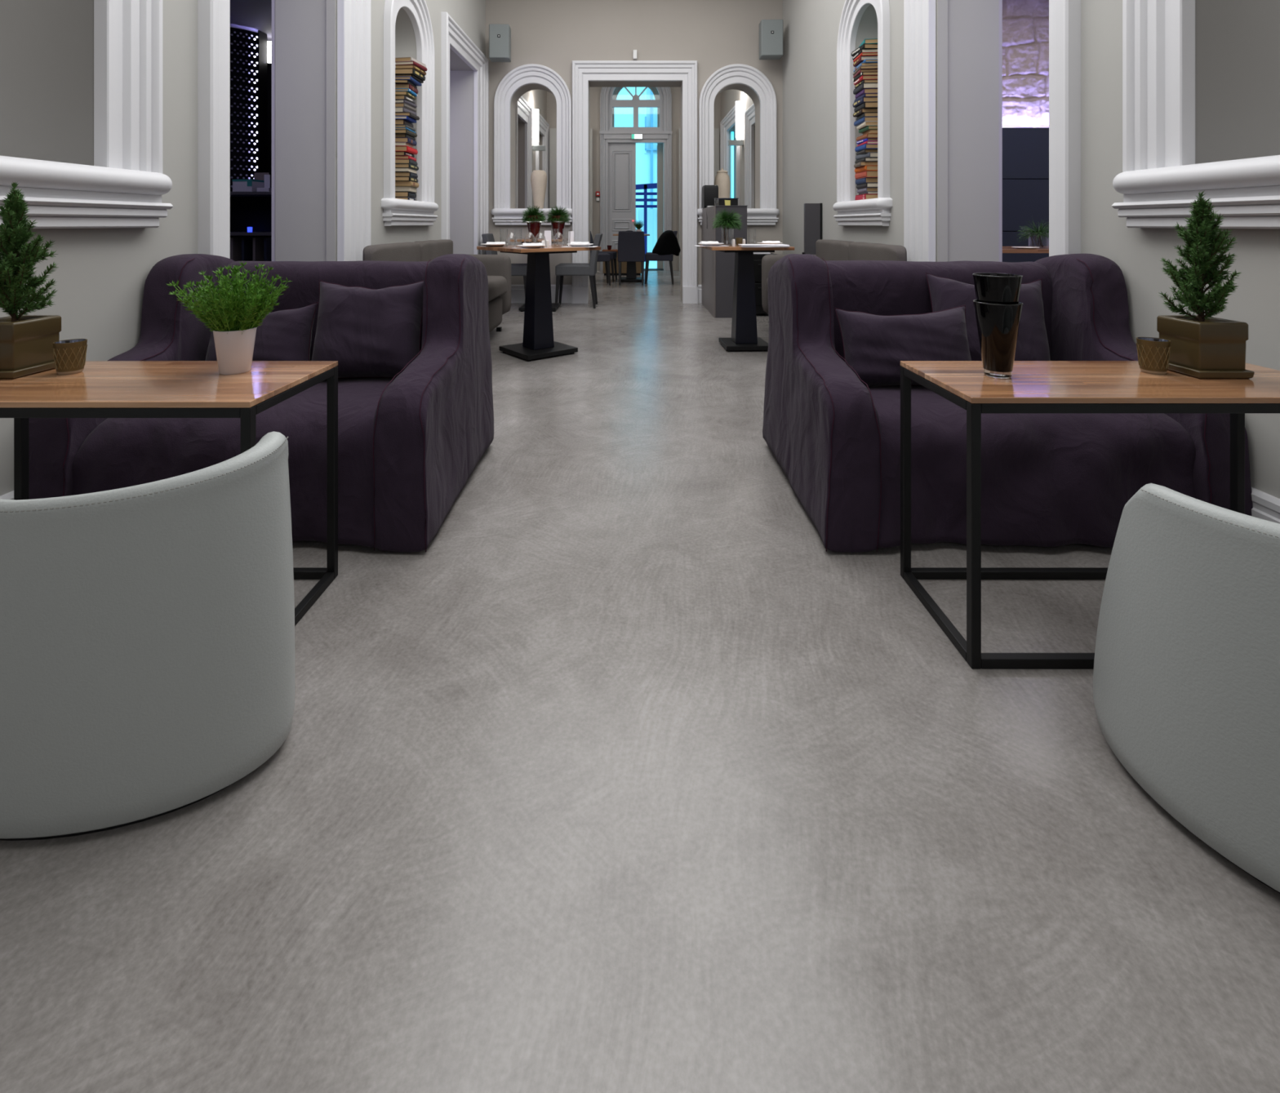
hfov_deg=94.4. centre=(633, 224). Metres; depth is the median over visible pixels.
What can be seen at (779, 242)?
napkin
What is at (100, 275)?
wall
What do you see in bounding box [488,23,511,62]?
wall speaker
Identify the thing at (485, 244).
plate
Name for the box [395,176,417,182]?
book
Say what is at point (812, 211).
speaker
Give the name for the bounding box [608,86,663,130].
window
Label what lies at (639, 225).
potted plant
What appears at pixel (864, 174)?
book
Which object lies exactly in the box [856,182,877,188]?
book
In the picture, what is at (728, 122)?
trim
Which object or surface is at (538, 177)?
clay jar
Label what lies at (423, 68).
book
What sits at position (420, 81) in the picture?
book
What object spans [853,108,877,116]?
book
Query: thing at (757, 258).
base cabinet
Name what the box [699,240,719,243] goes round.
napkin
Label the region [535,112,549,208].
trim
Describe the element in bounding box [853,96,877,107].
book
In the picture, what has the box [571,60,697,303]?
trim
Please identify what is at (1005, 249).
dining table
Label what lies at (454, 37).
trim
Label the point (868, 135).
book
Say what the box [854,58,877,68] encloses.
book
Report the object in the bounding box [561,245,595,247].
placemat
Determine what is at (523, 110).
trim
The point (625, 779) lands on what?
floor
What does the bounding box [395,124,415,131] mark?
book
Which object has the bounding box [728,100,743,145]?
wall lamp
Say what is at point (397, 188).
book
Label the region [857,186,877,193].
book
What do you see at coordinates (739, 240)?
candle cup
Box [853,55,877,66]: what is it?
book
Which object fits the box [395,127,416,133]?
book
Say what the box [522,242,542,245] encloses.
napkin
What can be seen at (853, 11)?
trim
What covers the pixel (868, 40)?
book
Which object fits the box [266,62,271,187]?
wall
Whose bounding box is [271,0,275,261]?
wall
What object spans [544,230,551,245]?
menu card
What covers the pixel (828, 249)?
cushion
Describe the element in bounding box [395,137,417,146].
book
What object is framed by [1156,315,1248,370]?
pot
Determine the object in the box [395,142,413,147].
book
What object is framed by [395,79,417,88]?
book
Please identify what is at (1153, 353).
candle cup
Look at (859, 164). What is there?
book
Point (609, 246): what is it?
candle cup
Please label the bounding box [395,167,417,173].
book
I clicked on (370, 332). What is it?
cushion
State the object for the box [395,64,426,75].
book
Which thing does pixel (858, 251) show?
cushion
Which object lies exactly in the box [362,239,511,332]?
sofa
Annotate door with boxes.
[600,86,671,270]
[608,142,635,248]
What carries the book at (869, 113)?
on the book at (863, 119)
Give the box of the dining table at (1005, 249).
[1002,246,1048,253]
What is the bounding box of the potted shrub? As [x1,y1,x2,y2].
[167,260,292,374]
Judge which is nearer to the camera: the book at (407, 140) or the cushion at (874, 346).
the cushion at (874, 346)
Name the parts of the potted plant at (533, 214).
pot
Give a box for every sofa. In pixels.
[29,253,493,552]
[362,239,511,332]
[761,239,906,313]
[762,253,1253,552]
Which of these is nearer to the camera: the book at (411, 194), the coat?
the book at (411, 194)
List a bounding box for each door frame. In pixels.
[197,0,370,261]
[903,0,1080,261]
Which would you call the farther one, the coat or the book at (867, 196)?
the coat
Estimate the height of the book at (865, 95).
0.027 m
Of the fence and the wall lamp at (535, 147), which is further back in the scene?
the fence
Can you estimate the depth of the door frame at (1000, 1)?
3.60 m
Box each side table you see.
[0,360,337,626]
[900,360,1279,668]
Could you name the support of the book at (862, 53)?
on the book at (861, 58)
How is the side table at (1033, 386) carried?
on the floor
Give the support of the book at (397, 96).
on the book at (409, 103)
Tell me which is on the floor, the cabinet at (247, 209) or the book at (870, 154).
the cabinet at (247, 209)
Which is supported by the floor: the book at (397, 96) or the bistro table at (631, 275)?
the bistro table at (631, 275)
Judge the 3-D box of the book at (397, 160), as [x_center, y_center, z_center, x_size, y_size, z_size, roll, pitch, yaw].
[-1.817,-0.490,4.719,0.141,0.037,0.223,0,0,-6]
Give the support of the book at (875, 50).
on the book at (862, 53)
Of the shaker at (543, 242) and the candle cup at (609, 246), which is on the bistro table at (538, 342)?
the shaker at (543, 242)
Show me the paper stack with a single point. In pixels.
(753, 252)
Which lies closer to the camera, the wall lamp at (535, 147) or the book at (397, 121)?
the book at (397, 121)
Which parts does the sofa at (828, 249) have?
arm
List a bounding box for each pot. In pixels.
[0,315,61,370]
[213,327,256,374]
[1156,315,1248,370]
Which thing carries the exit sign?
attached to the end door at (606, 136)
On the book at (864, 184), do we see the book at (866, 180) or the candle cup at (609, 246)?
the book at (866, 180)
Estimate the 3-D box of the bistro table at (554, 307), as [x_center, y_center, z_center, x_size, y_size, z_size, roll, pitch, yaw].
[-1.040,0.557,6.620,0.560,0.785,0.560,0,0,0]
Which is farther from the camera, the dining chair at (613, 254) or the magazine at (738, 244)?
the dining chair at (613, 254)
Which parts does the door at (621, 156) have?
panel, panel, panel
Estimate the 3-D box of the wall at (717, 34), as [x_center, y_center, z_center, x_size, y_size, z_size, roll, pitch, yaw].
[0.010,-1.075,7.325,3.580,4.050,0.350,0,0,0]
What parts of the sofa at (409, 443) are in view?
arm, seat, backrest, arm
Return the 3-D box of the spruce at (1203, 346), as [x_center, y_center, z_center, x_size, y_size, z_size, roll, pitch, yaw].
[1.408,0.142,1.463,0.159,0.455,0.182,0,0,12]
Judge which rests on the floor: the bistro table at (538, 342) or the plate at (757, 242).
the bistro table at (538, 342)
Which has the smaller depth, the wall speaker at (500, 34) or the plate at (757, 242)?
the plate at (757, 242)
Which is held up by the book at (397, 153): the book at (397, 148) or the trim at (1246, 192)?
the book at (397, 148)
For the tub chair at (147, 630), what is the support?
on the floor
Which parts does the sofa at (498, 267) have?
arm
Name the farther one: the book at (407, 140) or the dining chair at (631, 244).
the dining chair at (631, 244)
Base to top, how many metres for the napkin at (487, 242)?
0.015 m
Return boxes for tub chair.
[0,431,294,840]
[1093,483,1279,893]
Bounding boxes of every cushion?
[204,302,318,360]
[311,280,423,378]
[415,239,453,261]
[487,275,507,302]
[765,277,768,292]
[815,239,852,260]
[834,305,971,386]
[848,241,906,261]
[925,272,1050,360]
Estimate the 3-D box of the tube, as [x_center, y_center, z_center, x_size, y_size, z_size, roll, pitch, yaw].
[1.904,-0.420,11.375,0.042,2.700,0.030,0,0,0]
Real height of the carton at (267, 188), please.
0.150 m
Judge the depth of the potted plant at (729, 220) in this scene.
4.64 m
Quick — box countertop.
[230,191,271,196]
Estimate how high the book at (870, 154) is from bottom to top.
0.039 m
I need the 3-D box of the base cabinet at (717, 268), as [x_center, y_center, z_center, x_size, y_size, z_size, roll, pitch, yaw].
[0.990,0.380,6.571,0.335,1.140,1.135,0,0,0]
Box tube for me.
[731,131,733,197]
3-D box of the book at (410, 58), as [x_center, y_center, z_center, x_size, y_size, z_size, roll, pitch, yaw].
[-1.770,-1.280,4.715,0.143,0.034,0.225,0,0,9]
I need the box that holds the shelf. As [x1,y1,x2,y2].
[230,231,271,235]
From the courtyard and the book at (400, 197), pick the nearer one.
the book at (400, 197)
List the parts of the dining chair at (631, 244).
leg, backrest, leg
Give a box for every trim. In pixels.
[0,155,173,228]
[93,0,162,173]
[381,197,438,226]
[383,0,435,202]
[441,11,488,254]
[491,208,572,225]
[493,63,571,208]
[515,95,532,208]
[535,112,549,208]
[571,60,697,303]
[644,268,663,270]
[697,208,779,225]
[698,63,776,208]
[720,104,739,204]
[744,103,755,208]
[832,197,892,226]
[836,0,889,202]
[1111,155,1279,228]
[1122,0,1195,172]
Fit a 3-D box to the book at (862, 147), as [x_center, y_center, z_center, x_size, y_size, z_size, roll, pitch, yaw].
[1.852,-0.596,4.633,0.161,0.036,0.208,0,0,0]
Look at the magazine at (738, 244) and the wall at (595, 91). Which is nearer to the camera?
the magazine at (738, 244)
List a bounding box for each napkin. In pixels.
[486,241,505,244]
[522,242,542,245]
[570,241,589,244]
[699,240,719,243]
[761,240,780,243]
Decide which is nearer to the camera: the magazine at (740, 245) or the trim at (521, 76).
the magazine at (740, 245)
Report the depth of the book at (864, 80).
4.54 m
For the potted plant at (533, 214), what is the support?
on the bistro table at (554, 307)
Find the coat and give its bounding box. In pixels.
[652,230,680,255]
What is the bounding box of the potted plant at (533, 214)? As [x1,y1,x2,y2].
[520,205,546,239]
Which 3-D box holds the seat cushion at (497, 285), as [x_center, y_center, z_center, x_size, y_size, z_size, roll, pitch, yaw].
[-1.350,0.527,4.785,0.546,0.178,0.785,0,0,0]
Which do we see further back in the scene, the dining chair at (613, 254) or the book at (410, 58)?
the dining chair at (613, 254)
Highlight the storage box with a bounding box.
[715,197,738,204]
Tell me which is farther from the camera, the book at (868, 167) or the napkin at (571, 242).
the book at (868, 167)
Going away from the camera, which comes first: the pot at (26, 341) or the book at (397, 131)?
the pot at (26, 341)
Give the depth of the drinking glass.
1.42 m
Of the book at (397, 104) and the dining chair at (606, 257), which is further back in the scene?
the dining chair at (606, 257)
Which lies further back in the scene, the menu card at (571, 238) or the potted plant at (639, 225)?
the potted plant at (639, 225)
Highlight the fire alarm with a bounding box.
[595,191,599,200]
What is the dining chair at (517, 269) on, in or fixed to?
on the floor
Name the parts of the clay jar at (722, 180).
lid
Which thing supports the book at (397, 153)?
on the book at (396, 156)
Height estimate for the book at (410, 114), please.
0.028 m
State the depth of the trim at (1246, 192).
1.78 m
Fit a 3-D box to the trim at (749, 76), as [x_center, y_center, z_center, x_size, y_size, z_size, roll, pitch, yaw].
[1.255,-1.025,7.138,0.926,1.790,0.093,0,0,0]
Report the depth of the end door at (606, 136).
12.17 m
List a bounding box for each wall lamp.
[266,40,271,62]
[532,108,546,151]
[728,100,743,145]
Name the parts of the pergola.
post, rail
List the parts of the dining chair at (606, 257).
seat, leg, leg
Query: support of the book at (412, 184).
on the book at (397, 188)
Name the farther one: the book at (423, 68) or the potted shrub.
the book at (423, 68)
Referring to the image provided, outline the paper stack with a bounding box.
[753,252,770,253]
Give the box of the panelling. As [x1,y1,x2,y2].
[1002,127,1048,262]
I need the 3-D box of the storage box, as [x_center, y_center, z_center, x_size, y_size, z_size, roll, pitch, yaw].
[1.038,-0.237,6.602,0.225,0.095,0.256,0,0,0]
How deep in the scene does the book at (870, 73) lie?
4.53 m
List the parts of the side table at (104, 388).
leg, leg, floor rail, floor rail, leg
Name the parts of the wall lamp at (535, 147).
lamp shade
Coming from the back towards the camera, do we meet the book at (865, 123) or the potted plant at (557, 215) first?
the potted plant at (557, 215)
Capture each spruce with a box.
[0,181,61,378]
[1156,190,1254,378]
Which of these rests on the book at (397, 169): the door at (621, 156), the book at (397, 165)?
the book at (397, 165)
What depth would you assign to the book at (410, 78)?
4.60 m
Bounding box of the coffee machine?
[702,185,718,228]
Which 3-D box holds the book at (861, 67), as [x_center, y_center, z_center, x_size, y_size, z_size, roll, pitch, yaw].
[1.819,-1.200,4.637,0.145,0.023,0.223,0,0,7]
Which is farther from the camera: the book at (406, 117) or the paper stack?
the paper stack
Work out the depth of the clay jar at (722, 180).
7.28 m
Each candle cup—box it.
[52,338,87,374]
[531,237,537,243]
[607,244,612,249]
[735,237,742,245]
[1136,337,1170,374]
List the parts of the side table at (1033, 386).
leg, floor rail, leg, floor rail, floor rail, leg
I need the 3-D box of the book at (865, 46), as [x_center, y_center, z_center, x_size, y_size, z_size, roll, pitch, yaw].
[1.832,-1.362,4.645,0.160,0.036,0.227,0,0,-3]
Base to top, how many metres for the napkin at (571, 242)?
0.016 m
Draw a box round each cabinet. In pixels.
[230,191,271,261]
[701,204,747,317]
[753,253,777,313]
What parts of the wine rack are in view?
post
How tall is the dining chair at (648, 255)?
0.840 m
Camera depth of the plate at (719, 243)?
4.46 m
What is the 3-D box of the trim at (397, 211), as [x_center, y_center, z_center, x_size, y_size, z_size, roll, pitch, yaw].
[-1.877,-0.087,4.690,0.385,0.201,1.010,0,0,0]
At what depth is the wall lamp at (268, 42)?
6.47 m
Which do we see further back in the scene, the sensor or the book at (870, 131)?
the sensor
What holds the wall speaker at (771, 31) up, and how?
attached to the wall at (717, 34)
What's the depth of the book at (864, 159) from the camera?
4.54 m
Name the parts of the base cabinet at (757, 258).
drawer, drawer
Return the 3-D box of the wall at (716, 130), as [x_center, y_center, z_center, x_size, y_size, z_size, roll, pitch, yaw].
[1.340,-0.498,12.070,0.820,2.896,0.060,0,0,0]
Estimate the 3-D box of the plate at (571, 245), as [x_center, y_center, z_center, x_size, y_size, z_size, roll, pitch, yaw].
[-0.391,0.154,4.360,0.196,0.020,0.196,0,0,0]
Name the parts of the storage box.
lid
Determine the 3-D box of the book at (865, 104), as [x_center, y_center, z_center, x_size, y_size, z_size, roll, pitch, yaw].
[1.833,-0.911,4.629,0.141,0.044,0.215,0,0,1]
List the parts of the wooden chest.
lid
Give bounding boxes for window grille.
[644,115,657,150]
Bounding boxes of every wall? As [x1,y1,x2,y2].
[0,0,546,496]
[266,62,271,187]
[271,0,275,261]
[485,0,782,301]
[546,86,720,270]
[549,128,592,236]
[679,128,719,271]
[720,0,1279,498]
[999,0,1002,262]
[1002,0,1048,127]
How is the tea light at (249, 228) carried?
on the cabinet at (247, 209)
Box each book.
[395,56,426,66]
[395,60,426,71]
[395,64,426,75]
[395,67,425,80]
[395,74,423,83]
[395,75,422,85]
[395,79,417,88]
[395,83,417,93]
[395,88,417,96]
[395,90,416,100]
[395,94,415,103]
[395,99,417,107]
[395,102,416,111]
[395,106,417,115]
[395,111,419,119]
[395,115,416,123]
[395,119,413,127]
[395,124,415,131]
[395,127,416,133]
[395,128,417,137]
[395,133,415,140]
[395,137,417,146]
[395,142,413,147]
[395,145,417,154]
[395,151,414,157]
[395,155,416,161]
[395,158,417,165]
[395,163,418,170]
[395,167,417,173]
[395,171,417,178]
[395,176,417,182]
[395,181,418,187]
[395,186,416,192]
[395,191,416,198]
[395,196,415,200]
[851,43,877,56]
[852,48,877,60]
[853,52,877,62]
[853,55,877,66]
[853,62,877,71]
[853,65,877,75]
[853,68,877,77]
[853,71,877,81]
[853,75,877,85]
[853,82,877,94]
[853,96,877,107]
[853,102,877,112]
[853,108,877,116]
[853,116,877,125]
[853,161,877,168]
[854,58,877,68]
[854,79,877,88]
[854,93,877,102]
[854,143,877,151]
[854,157,877,163]
[854,164,877,173]
[854,170,877,179]
[854,193,877,199]
[855,88,877,97]
[855,151,877,159]
[855,177,877,184]
[856,111,877,119]
[856,120,877,129]
[856,133,877,141]
[856,137,877,144]
[856,148,877,155]
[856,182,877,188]
[857,140,877,146]
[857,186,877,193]
[858,125,877,133]
[858,191,877,195]
[859,38,877,46]
[862,128,877,134]
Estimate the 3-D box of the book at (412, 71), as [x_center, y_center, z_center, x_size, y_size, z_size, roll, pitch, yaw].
[-1.769,-1.186,4.707,0.154,0.043,0.229,0,0,3]
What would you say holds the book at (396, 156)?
on the book at (397, 160)
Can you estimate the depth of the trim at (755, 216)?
7.09 m
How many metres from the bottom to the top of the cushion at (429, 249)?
0.324 m
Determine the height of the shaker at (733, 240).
0.053 m
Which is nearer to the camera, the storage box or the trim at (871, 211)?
the trim at (871, 211)
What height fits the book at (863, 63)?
0.026 m
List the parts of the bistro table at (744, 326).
plate, plate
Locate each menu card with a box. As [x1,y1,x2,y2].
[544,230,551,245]
[568,231,573,245]
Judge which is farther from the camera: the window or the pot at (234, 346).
the window
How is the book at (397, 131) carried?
on the book at (396, 135)
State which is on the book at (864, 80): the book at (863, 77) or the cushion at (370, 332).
the book at (863, 77)
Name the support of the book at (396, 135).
on the book at (407, 140)
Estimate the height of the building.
8.220 m
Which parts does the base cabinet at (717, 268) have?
panel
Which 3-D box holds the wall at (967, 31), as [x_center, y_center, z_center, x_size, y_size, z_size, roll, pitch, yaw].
[2.010,-1.075,4.750,0.420,4.050,15.500,0,0,0]
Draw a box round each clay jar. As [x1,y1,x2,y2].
[530,169,546,208]
[714,168,730,197]
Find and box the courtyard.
[644,260,657,268]
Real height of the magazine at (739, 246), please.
0.005 m
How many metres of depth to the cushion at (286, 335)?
2.15 m
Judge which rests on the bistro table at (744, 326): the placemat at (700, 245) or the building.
the placemat at (700, 245)
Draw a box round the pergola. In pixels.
[635,182,657,262]
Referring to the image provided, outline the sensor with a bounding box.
[632,49,636,59]
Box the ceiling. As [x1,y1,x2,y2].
[230,0,271,40]
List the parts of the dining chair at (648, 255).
leg, seat, leg, backrest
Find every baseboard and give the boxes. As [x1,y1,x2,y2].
[0,490,13,499]
[511,284,701,302]
[1251,487,1279,523]
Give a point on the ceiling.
(255, 15)
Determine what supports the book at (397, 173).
on the book at (397, 178)
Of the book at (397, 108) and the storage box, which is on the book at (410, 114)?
the book at (397, 108)
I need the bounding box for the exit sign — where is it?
[631,133,642,138]
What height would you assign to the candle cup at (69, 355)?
0.079 m
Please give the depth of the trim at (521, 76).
7.12 m
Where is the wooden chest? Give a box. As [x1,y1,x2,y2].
[602,248,641,275]
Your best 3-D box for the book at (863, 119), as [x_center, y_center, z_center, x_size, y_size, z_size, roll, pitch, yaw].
[1.848,-0.805,4.651,0.157,0.037,0.222,0,0,2]
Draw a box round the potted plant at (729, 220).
[711,207,743,243]
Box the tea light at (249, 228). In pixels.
[247,226,252,231]
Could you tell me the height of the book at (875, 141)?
0.021 m
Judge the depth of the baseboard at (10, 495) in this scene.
1.68 m
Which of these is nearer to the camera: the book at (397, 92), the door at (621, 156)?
the book at (397, 92)
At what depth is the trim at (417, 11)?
4.96 m
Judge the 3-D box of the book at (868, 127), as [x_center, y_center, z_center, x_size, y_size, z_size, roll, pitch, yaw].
[1.874,-0.740,4.632,0.157,0.028,0.202,0,0,2]
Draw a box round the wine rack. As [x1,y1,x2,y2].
[230,26,266,191]
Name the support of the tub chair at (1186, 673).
on the floor
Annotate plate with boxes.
[481,243,507,246]
[516,244,545,248]
[567,243,593,246]
[698,242,723,245]
[756,242,782,244]
[1011,246,1039,248]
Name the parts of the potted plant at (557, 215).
pot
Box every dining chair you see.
[481,233,527,295]
[555,233,602,308]
[590,231,617,281]
[590,253,610,285]
[617,231,644,285]
[644,231,677,284]
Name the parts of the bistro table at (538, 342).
plate, plate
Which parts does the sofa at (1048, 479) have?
arm, backrest, seat, arm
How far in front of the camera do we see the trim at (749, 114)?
9.10 m
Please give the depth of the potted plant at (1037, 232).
5.05 m
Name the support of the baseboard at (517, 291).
attached to the wall at (717, 34)
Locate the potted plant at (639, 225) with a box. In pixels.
[633,219,644,231]
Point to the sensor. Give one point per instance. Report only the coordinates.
(634, 51)
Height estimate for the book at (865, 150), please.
0.027 m
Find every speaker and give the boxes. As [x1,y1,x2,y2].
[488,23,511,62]
[759,18,782,59]
[801,203,822,254]
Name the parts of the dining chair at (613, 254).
backrest, seat, leg, leg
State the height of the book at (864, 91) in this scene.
0.038 m
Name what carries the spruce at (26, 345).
on the side table at (104, 388)
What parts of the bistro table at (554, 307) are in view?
plate, plate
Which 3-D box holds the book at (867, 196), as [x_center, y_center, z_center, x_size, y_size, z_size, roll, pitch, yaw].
[1.838,-0.196,4.629,0.143,0.068,0.216,0,0,2]
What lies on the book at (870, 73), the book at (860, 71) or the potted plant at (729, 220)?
the book at (860, 71)
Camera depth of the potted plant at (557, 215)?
6.65 m
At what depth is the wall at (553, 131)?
12.04 m
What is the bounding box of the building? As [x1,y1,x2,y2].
[614,86,657,248]
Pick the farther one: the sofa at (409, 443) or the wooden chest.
the wooden chest
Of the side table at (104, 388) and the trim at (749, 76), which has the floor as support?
the side table at (104, 388)
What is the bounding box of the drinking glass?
[973,299,1022,378]
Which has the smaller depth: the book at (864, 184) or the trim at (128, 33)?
the trim at (128, 33)
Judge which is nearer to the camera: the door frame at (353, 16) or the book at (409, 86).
the door frame at (353, 16)
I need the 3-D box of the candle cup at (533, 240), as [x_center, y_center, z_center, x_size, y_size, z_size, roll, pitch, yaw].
[-0.751,0.135,4.520,0.050,0.060,0.050,0,0,0]
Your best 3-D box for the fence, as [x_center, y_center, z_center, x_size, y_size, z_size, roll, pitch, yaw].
[0.740,0.275,15.615,2.080,1.350,0.030,0,0,0]
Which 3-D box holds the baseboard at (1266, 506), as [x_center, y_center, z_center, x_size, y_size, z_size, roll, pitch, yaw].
[1.789,0.858,2.075,0.022,0.185,10.150,0,0,0]
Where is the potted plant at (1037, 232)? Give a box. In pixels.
[1017,220,1048,247]
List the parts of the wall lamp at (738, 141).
lamp shade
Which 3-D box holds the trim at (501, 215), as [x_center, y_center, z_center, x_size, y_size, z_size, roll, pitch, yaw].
[-1.220,-0.087,7.277,0.979,0.201,0.445,0,0,0]
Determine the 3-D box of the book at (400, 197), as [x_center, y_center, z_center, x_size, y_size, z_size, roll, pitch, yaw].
[-1.831,-0.195,4.701,0.158,0.031,0.196,0,0,-6]
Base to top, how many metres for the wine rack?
2.995 m
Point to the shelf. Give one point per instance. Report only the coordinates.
(231, 233)
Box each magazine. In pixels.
[737,244,789,245]
[738,245,789,247]
[740,244,789,246]
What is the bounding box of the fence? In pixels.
[635,208,657,252]
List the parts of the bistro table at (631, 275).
plate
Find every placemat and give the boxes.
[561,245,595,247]
[697,244,726,246]
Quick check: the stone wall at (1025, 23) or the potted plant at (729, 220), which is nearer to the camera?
the potted plant at (729, 220)
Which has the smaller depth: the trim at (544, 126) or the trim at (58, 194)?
the trim at (58, 194)
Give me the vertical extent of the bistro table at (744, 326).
0.785 m
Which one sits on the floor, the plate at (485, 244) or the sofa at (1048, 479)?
the sofa at (1048, 479)
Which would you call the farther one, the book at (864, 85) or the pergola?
the pergola
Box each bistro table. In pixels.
[476,244,600,361]
[509,238,568,311]
[613,233,649,281]
[699,244,794,351]
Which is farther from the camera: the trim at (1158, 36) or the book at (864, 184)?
the book at (864, 184)
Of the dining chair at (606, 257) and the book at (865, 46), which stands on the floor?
the dining chair at (606, 257)
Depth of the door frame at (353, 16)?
3.63 m
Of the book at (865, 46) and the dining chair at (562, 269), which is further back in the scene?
the dining chair at (562, 269)
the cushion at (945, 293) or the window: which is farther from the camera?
the window
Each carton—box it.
[231,172,269,191]
[257,174,271,191]
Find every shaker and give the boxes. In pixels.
[541,240,545,248]
[545,240,549,247]
[732,239,735,245]
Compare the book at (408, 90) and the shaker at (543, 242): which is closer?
the shaker at (543, 242)
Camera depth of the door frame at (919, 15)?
3.60 m
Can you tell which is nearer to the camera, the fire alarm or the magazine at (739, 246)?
the magazine at (739, 246)
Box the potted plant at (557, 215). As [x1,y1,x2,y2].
[546,204,570,238]
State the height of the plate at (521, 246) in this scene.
0.020 m
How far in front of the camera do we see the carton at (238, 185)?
4.79 m
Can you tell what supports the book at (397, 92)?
on the book at (397, 96)
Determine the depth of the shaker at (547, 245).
4.19 m
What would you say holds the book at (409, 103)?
on the book at (397, 104)
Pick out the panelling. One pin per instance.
(1025, 150)
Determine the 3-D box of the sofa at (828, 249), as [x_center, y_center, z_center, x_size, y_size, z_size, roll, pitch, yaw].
[1.455,0.539,4.390,0.636,0.822,1.942,0,0,0]
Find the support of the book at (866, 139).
on the book at (875, 141)
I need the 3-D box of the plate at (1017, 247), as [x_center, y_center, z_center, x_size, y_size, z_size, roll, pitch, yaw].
[3.261,0.198,4.930,0.200,0.014,0.200,0,0,0]
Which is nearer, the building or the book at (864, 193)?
the book at (864, 193)
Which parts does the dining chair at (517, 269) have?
backrest, seat, leg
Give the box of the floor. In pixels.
[0,270,1279,1092]
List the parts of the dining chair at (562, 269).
leg, leg, seat, leg, leg, backrest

